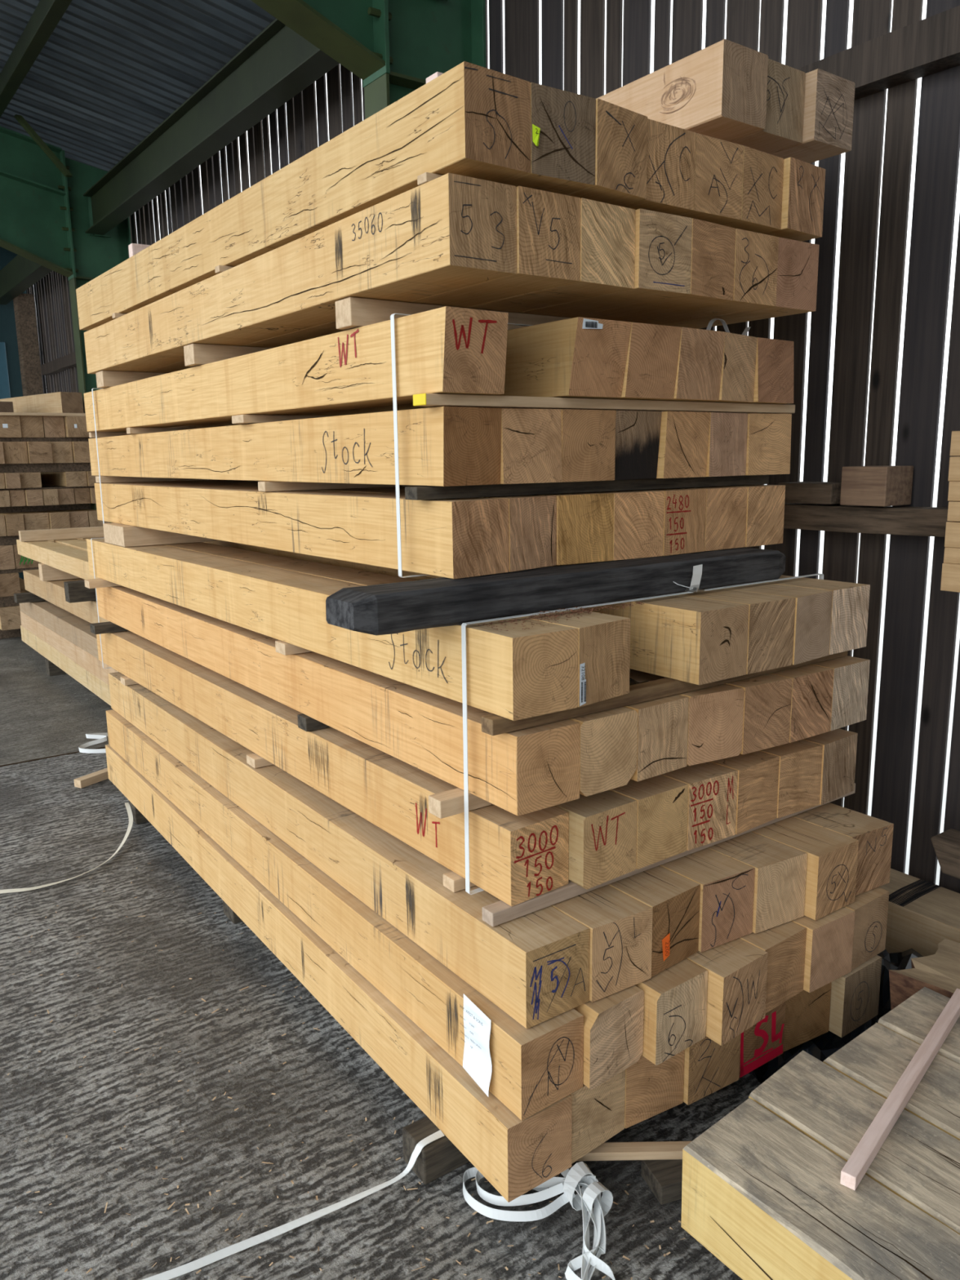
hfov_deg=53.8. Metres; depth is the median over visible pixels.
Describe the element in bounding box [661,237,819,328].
squared timber
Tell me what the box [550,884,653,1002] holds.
squared timber
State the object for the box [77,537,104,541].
squared timber
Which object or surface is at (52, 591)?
squared timber
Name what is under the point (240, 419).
sticker
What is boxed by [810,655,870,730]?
squared timber
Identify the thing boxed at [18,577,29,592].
squared timber
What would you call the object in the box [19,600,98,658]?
squared timber
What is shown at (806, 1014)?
squared timber
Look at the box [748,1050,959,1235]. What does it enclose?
oak baulk
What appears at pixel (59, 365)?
trim
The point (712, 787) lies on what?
squared timber
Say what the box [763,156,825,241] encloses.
squared timber
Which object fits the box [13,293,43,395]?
timber post
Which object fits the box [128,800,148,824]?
bearer
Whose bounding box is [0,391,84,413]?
squared timber
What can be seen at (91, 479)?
squared timber
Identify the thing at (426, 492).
sticker
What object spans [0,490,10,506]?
squared timber
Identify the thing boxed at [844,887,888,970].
squared timber
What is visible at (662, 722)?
squared timber
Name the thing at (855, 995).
squared timber
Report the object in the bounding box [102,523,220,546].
sticker
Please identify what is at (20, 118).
stay
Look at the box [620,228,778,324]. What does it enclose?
squared timber
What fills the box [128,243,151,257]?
sticker
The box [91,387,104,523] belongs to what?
strap
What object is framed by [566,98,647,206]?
squared timber
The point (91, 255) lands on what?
steel column
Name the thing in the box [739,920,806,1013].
squared timber
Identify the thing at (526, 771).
squared timber
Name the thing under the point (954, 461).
board
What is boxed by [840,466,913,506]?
wood block
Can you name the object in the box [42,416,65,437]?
squared timber
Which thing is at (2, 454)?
squared timber
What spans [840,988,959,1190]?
planed lath
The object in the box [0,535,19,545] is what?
sticker
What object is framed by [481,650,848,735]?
sticker
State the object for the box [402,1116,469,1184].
bearer
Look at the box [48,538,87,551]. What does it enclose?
squared timber
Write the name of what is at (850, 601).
squared timber
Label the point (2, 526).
squared timber
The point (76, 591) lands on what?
sticker
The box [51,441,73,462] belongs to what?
squared timber
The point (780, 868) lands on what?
squared timber
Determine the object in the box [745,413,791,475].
squared timber
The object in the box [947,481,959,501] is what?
board
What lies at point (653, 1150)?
wood offcut
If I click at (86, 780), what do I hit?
wood offcut
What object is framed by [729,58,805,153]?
squared timber
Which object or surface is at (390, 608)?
bearer
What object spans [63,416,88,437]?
squared timber
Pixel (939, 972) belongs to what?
rough baulk
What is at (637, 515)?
squared timber
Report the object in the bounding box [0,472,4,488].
squared timber
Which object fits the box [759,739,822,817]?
squared timber
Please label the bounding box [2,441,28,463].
squared timber
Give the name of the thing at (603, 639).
squared timber
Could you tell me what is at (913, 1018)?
oak baulk
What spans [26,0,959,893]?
wall
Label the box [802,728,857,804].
squared timber
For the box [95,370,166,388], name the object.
sticker
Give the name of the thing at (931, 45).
wooden beam
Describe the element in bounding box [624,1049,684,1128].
squared timber
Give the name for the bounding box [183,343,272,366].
sticker
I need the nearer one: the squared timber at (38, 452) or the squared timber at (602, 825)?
the squared timber at (602, 825)
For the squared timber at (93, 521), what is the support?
on the squared timber
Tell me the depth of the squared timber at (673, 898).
1.89 m
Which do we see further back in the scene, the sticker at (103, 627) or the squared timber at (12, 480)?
the squared timber at (12, 480)
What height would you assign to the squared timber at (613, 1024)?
0.149 m
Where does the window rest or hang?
in the wall at (8, 335)
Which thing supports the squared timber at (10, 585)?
on the sticker
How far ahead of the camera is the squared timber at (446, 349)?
2.10 m
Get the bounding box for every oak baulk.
[680,1097,959,1279]
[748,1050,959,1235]
[822,1022,959,1140]
[877,986,959,1064]
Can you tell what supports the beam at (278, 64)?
attached to the steel column at (91, 255)
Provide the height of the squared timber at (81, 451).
0.166 m
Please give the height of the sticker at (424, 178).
0.016 m
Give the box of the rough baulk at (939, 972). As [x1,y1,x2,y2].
[888,938,959,1009]
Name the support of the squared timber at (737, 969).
on the squared timber at (709, 1067)
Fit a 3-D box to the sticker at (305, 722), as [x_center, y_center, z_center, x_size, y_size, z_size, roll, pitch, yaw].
[-0.026,0.146,2.698,1.050,0.035,0.050,-9,13,-35]
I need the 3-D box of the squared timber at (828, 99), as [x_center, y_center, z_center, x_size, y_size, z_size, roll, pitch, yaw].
[0.116,-1.404,3.168,0.149,0.149,2.450,-8,13,-34]
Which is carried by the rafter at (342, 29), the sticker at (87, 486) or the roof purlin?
the roof purlin
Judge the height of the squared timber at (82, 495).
0.124 m
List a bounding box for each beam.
[0,254,52,304]
[83,18,339,235]
[783,502,951,537]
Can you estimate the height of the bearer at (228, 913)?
0.074 m
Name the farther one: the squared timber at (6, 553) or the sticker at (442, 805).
the squared timber at (6, 553)
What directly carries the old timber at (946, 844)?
on the block
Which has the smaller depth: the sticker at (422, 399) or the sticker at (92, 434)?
the sticker at (422, 399)
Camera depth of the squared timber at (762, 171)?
2.08 m
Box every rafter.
[0,126,73,277]
[250,0,385,79]
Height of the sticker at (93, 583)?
0.029 m
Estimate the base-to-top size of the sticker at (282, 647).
0.029 m
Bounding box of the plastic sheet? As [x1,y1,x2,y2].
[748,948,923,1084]
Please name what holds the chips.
on the floor
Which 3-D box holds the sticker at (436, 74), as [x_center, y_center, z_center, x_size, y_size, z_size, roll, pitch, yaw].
[0.348,-1.090,2.068,1.080,0.052,0.040,-9,13,-35]
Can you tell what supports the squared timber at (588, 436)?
on the squared timber at (584, 520)
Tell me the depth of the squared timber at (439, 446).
2.15 m
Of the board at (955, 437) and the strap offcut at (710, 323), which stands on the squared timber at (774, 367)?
the strap offcut at (710, 323)
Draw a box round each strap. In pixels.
[0,802,133,893]
[78,733,107,753]
[90,537,111,668]
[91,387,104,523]
[142,1129,444,1279]
[390,313,533,577]
[461,564,823,894]
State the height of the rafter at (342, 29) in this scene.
1.763 m
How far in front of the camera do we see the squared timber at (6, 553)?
7.29 m
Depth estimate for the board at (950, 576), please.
2.26 m
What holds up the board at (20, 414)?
on the squared timber at (74, 426)
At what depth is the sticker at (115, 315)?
3.19 m
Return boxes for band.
[462,1161,615,1279]
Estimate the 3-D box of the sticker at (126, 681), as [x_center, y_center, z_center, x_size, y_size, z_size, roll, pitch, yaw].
[-0.960,0.095,3.991,1.070,0.026,0.060,-9,13,-35]
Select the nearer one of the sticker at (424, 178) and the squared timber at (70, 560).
the sticker at (424, 178)
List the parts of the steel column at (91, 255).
plate, cleat plate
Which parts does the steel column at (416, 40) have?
plate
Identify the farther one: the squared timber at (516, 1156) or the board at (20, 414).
the board at (20, 414)
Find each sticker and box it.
[0,437,95,441]
[0,462,91,472]
[0,485,94,490]
[0,503,90,512]
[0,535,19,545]
[0,567,38,573]
[0,595,19,607]
[0,628,21,639]
[13,591,46,603]
[38,563,79,581]
[63,580,96,603]
[84,578,121,588]
[88,431,131,437]
[89,621,128,634]
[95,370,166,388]
[95,475,216,483]
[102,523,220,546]
[111,312,126,319]
[120,675,138,685]
[126,427,202,434]
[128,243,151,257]
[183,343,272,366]
[214,265,233,273]
[231,414,337,423]
[246,753,273,768]
[257,480,417,491]
[275,640,311,655]
[297,713,330,731]
[334,297,571,329]
[404,474,768,500]
[413,393,795,413]
[417,172,442,185]
[426,71,442,83]
[428,787,492,818]
[443,871,475,892]
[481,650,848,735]
[481,782,855,926]
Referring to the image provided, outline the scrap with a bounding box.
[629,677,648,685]
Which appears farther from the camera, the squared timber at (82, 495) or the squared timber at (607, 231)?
the squared timber at (82, 495)
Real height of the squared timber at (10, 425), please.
0.162 m
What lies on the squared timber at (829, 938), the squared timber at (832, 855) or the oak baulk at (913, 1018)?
the squared timber at (832, 855)
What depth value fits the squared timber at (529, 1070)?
2.03 m
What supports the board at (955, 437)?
on the board at (954, 461)
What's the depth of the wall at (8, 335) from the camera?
10.93 m
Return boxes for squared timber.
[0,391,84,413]
[0,401,13,412]
[0,415,22,437]
[0,441,4,463]
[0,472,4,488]
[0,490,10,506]
[0,512,24,536]
[0,514,6,536]
[0,545,15,569]
[0,573,20,596]
[0,605,21,630]
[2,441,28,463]
[3,472,21,488]
[8,489,25,506]
[13,544,38,568]
[16,539,100,579]
[17,511,49,530]
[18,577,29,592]
[19,416,44,437]
[19,471,41,488]
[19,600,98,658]
[20,611,118,684]
[20,625,111,706]
[22,568,108,623]
[23,488,44,506]
[26,441,53,463]
[40,471,87,486]
[40,488,58,505]
[40,510,70,528]
[41,484,90,503]
[41,485,75,504]
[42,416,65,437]
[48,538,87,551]
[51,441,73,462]
[59,509,88,528]
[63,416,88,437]
[71,441,90,462]
[75,61,530,330]
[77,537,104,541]
[78,509,109,527]
[83,306,508,431]
[84,173,516,373]
[85,471,102,486]
[86,537,577,720]
[88,406,501,486]
[88,487,96,503]
[93,481,509,578]
[96,586,579,816]
[96,631,568,906]
[105,744,572,1202]
[106,709,583,1120]
[108,671,589,1028]
[132,480,556,572]
[140,186,580,373]
[164,542,630,706]
[171,316,631,427]
[172,480,613,564]
[204,540,749,684]
[211,480,664,560]
[465,197,635,312]
[500,408,562,484]
[503,82,595,195]
[520,208,692,317]
[544,566,795,674]
[550,562,832,665]
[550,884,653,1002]
[554,790,637,889]
[560,408,615,482]
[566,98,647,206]
[568,217,735,320]
[568,706,637,796]
[569,1069,625,1164]
[573,985,644,1089]
[595,39,768,142]
[604,322,681,399]
[608,865,700,977]
[609,774,688,869]
[614,410,662,479]
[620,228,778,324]
[622,118,696,214]
[622,694,688,781]
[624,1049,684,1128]
[629,668,744,765]
[635,958,707,1066]
[636,488,706,555]
[656,327,724,401]
[656,411,710,478]
[659,848,755,951]
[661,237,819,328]
[661,761,737,850]
[675,133,743,224]
[683,1033,741,1105]
[685,937,768,1045]
[690,486,747,551]
[703,332,757,403]
[706,412,747,476]
[706,831,807,933]
[710,751,779,834]
[720,146,783,233]
[724,673,792,754]
[725,484,785,546]
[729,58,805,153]
[738,1000,786,1078]
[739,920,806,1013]
[744,337,793,404]
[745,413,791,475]
[751,816,858,920]
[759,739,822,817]
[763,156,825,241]
[765,574,870,654]
[769,68,855,163]
[770,664,833,742]
[783,982,831,1051]
[791,906,854,992]
[792,802,893,895]
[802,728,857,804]
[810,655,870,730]
[828,955,881,1037]
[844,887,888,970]
[878,868,959,956]
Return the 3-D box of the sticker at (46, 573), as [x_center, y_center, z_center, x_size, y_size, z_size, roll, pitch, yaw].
[-2.458,-0.474,6.191,0.780,0.106,0.090,-9,13,-35]
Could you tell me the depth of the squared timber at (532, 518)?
1.97 m
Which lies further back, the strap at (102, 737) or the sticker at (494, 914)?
the strap at (102, 737)
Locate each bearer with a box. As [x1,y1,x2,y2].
[44,658,66,675]
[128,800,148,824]
[222,900,242,923]
[325,547,786,635]
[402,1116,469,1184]
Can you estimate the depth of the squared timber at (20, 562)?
7.35 m
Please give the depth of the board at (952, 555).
2.25 m
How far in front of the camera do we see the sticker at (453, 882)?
1.90 m
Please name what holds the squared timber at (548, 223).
on the sticker at (351, 313)
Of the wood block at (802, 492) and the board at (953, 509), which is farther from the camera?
the wood block at (802, 492)
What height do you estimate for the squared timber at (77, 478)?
0.118 m
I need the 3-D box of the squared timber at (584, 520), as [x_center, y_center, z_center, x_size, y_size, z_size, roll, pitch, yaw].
[-0.528,-0.428,3.073,0.149,0.149,2.580,-9,14,-35]
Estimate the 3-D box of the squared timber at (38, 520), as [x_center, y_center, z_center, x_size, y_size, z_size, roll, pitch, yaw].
[-4.446,-1.155,8.720,0.181,0.164,3.400,-9,13,-35]
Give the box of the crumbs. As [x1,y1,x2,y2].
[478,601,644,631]
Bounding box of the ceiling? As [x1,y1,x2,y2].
[0,0,275,171]
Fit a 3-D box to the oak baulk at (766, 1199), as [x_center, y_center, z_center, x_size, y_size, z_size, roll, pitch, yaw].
[0.860,1.034,1.076,0.197,0.168,1.514,-9,13,-35]
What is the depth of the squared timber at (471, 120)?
1.90 m
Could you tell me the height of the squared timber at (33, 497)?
0.123 m
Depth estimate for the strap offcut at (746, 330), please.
2.35 m
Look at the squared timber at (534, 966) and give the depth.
2.05 m
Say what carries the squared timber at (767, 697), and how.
on the sticker at (442, 805)
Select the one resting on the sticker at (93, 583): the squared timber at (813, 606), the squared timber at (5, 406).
the squared timber at (813, 606)
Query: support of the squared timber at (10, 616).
on the sticker at (11, 633)
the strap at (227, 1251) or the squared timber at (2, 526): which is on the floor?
the strap at (227, 1251)
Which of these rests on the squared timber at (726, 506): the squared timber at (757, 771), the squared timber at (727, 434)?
the squared timber at (727, 434)
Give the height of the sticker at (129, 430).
0.021 m
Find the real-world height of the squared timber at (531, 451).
0.149 m
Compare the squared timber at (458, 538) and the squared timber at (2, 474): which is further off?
the squared timber at (2, 474)
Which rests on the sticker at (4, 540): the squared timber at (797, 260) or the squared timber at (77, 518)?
the squared timber at (77, 518)
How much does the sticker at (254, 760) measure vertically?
0.026 m
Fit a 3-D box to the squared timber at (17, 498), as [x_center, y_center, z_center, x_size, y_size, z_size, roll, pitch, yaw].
[-4.545,-1.337,8.615,0.106,0.124,3.400,-9,13,-35]
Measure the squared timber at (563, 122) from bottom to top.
0.149 m
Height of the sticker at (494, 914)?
0.027 m
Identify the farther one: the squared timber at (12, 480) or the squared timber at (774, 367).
the squared timber at (12, 480)
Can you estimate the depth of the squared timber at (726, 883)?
1.97 m
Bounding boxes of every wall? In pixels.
[0,246,26,579]
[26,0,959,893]
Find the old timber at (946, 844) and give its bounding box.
[930,828,959,879]
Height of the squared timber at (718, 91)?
0.149 m
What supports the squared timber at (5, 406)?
on the squared timber at (10, 425)
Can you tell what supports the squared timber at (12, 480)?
on the squared timber at (4, 495)
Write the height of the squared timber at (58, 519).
0.164 m
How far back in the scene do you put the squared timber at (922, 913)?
2.50 m
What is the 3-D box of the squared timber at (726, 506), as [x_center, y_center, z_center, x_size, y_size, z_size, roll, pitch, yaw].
[-0.144,-0.479,3.305,0.149,0.149,2.520,-9,14,-35]
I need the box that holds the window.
[0,342,10,399]
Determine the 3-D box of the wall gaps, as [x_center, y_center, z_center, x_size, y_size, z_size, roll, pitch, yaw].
[12.879,-2.368,18.426,37.440,0.001,65.000,-9,13,-35]
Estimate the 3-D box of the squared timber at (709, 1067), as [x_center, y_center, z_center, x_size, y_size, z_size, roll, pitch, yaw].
[-0.315,0.661,3.094,0.149,0.149,2.820,-8,13,-34]
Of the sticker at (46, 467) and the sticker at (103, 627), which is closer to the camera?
the sticker at (103, 627)
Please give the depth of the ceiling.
5.97 m
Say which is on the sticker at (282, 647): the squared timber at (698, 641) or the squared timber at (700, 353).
the squared timber at (698, 641)
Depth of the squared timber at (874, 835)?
2.20 m
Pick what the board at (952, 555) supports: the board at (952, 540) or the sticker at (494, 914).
the board at (952, 540)
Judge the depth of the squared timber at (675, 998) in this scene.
1.84 m
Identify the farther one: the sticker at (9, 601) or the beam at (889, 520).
the sticker at (9, 601)
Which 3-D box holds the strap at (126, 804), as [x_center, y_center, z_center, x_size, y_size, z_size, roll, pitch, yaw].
[-1.746,0.780,3.191,1.236,0.062,0.478,-9,13,-35]
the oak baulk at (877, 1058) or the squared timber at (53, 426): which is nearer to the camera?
the oak baulk at (877, 1058)
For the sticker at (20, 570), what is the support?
on the squared timber
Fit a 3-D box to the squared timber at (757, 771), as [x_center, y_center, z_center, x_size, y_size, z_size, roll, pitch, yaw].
[-0.211,0.141,3.228,0.150,0.149,2.823,-9,14,-35]
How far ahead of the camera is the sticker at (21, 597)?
6.42 m
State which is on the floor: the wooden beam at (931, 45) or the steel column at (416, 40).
the steel column at (416, 40)
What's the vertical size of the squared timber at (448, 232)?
0.149 m
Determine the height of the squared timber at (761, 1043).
0.149 m
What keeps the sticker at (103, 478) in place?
on the squared timber at (765, 513)
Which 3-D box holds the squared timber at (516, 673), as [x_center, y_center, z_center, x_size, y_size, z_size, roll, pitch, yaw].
[-0.716,-0.145,2.808,0.150,0.149,2.828,-9,14,-35]
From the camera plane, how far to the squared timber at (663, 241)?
1.93 m
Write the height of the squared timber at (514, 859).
0.149 m
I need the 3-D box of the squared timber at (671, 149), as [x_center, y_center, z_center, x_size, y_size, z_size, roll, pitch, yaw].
[-0.364,-1.137,2.900,0.149,0.149,2.527,-9,14,-35]
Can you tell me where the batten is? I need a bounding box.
[18,526,104,542]
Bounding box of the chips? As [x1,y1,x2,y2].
[7,862,684,1279]
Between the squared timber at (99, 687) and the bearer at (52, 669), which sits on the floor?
the bearer at (52, 669)
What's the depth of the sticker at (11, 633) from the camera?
7.62 m
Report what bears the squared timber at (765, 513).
on the sticker at (121, 535)
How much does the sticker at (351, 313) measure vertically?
0.056 m
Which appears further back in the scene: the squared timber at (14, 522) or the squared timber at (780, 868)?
the squared timber at (14, 522)
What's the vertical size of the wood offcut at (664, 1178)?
0.040 m
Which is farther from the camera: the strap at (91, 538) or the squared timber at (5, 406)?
the squared timber at (5, 406)
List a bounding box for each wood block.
[778,481,841,504]
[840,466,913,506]
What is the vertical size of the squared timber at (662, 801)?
0.149 m
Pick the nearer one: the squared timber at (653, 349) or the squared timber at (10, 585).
the squared timber at (653, 349)
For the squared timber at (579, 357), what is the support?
on the squared timber at (588, 436)
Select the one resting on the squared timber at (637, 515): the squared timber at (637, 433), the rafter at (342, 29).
the squared timber at (637, 433)
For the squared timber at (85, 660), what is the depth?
5.69 m
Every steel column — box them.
[56,150,131,523]
[362,0,485,119]
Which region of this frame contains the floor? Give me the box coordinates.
[0,636,760,1279]
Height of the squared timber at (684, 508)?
0.149 m
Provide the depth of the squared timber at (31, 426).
7.25 m
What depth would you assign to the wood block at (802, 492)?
2.71 m
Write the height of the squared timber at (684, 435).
0.149 m
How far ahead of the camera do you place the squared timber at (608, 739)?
1.82 m
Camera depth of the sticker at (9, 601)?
7.35 m
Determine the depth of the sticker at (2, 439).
7.33 m
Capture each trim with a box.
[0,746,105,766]
[40,351,76,375]
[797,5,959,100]
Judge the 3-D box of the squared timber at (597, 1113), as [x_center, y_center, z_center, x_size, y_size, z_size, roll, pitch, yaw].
[-0.579,0.692,2.951,0.149,0.149,2.842,-8,13,-34]
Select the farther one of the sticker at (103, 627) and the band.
the sticker at (103, 627)
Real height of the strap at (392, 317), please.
0.515 m
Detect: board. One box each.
[0,412,85,416]
[940,563,959,592]
[943,547,959,564]
[944,520,959,548]
[946,501,959,521]
[947,456,959,481]
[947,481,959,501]
[950,431,959,456]
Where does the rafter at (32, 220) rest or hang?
on the steel column at (91, 255)
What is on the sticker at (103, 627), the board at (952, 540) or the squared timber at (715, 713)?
the squared timber at (715, 713)
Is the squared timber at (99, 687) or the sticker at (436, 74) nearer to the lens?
the sticker at (436, 74)
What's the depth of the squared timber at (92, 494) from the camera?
7.56 m
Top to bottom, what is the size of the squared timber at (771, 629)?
0.149 m
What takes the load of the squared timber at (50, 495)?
on the sticker
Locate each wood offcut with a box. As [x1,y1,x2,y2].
[73,768,108,788]
[577,1141,691,1160]
[640,1159,682,1204]
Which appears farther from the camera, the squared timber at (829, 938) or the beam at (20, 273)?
the beam at (20, 273)
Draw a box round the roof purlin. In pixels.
[0,0,72,117]
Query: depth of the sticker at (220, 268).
2.44 m
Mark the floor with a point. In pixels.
(52, 829)
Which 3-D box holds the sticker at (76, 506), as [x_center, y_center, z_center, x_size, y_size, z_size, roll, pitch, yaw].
[-3.542,-1.076,7.667,1.100,0.058,0.090,-9,13,-35]
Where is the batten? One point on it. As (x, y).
(92, 531)
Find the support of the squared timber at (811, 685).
on the sticker at (305, 722)
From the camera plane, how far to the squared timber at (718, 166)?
1.99 m
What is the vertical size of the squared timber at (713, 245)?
0.149 m
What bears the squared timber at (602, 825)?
on the sticker at (453, 882)
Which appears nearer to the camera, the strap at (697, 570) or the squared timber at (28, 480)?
the strap at (697, 570)
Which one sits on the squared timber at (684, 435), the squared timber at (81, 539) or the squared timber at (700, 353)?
the squared timber at (700, 353)
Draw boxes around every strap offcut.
[706,318,729,333]
[742,326,750,335]
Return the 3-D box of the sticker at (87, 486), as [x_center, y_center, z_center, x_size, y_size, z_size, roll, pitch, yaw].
[-3.398,-1.195,7.437,1.100,0.014,0.090,-9,13,-35]
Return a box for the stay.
[13,114,72,177]
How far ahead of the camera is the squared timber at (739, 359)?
2.19 m
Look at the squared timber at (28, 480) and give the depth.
7.30 m
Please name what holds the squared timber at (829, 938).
on the squared timber at (806, 1014)
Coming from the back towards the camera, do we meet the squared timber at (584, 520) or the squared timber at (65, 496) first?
the squared timber at (65, 496)
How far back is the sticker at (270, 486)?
2.52 m
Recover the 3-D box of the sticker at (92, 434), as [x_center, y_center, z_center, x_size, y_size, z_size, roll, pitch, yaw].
[-1.129,-0.884,4.081,1.060,0.021,0.030,-9,13,-35]

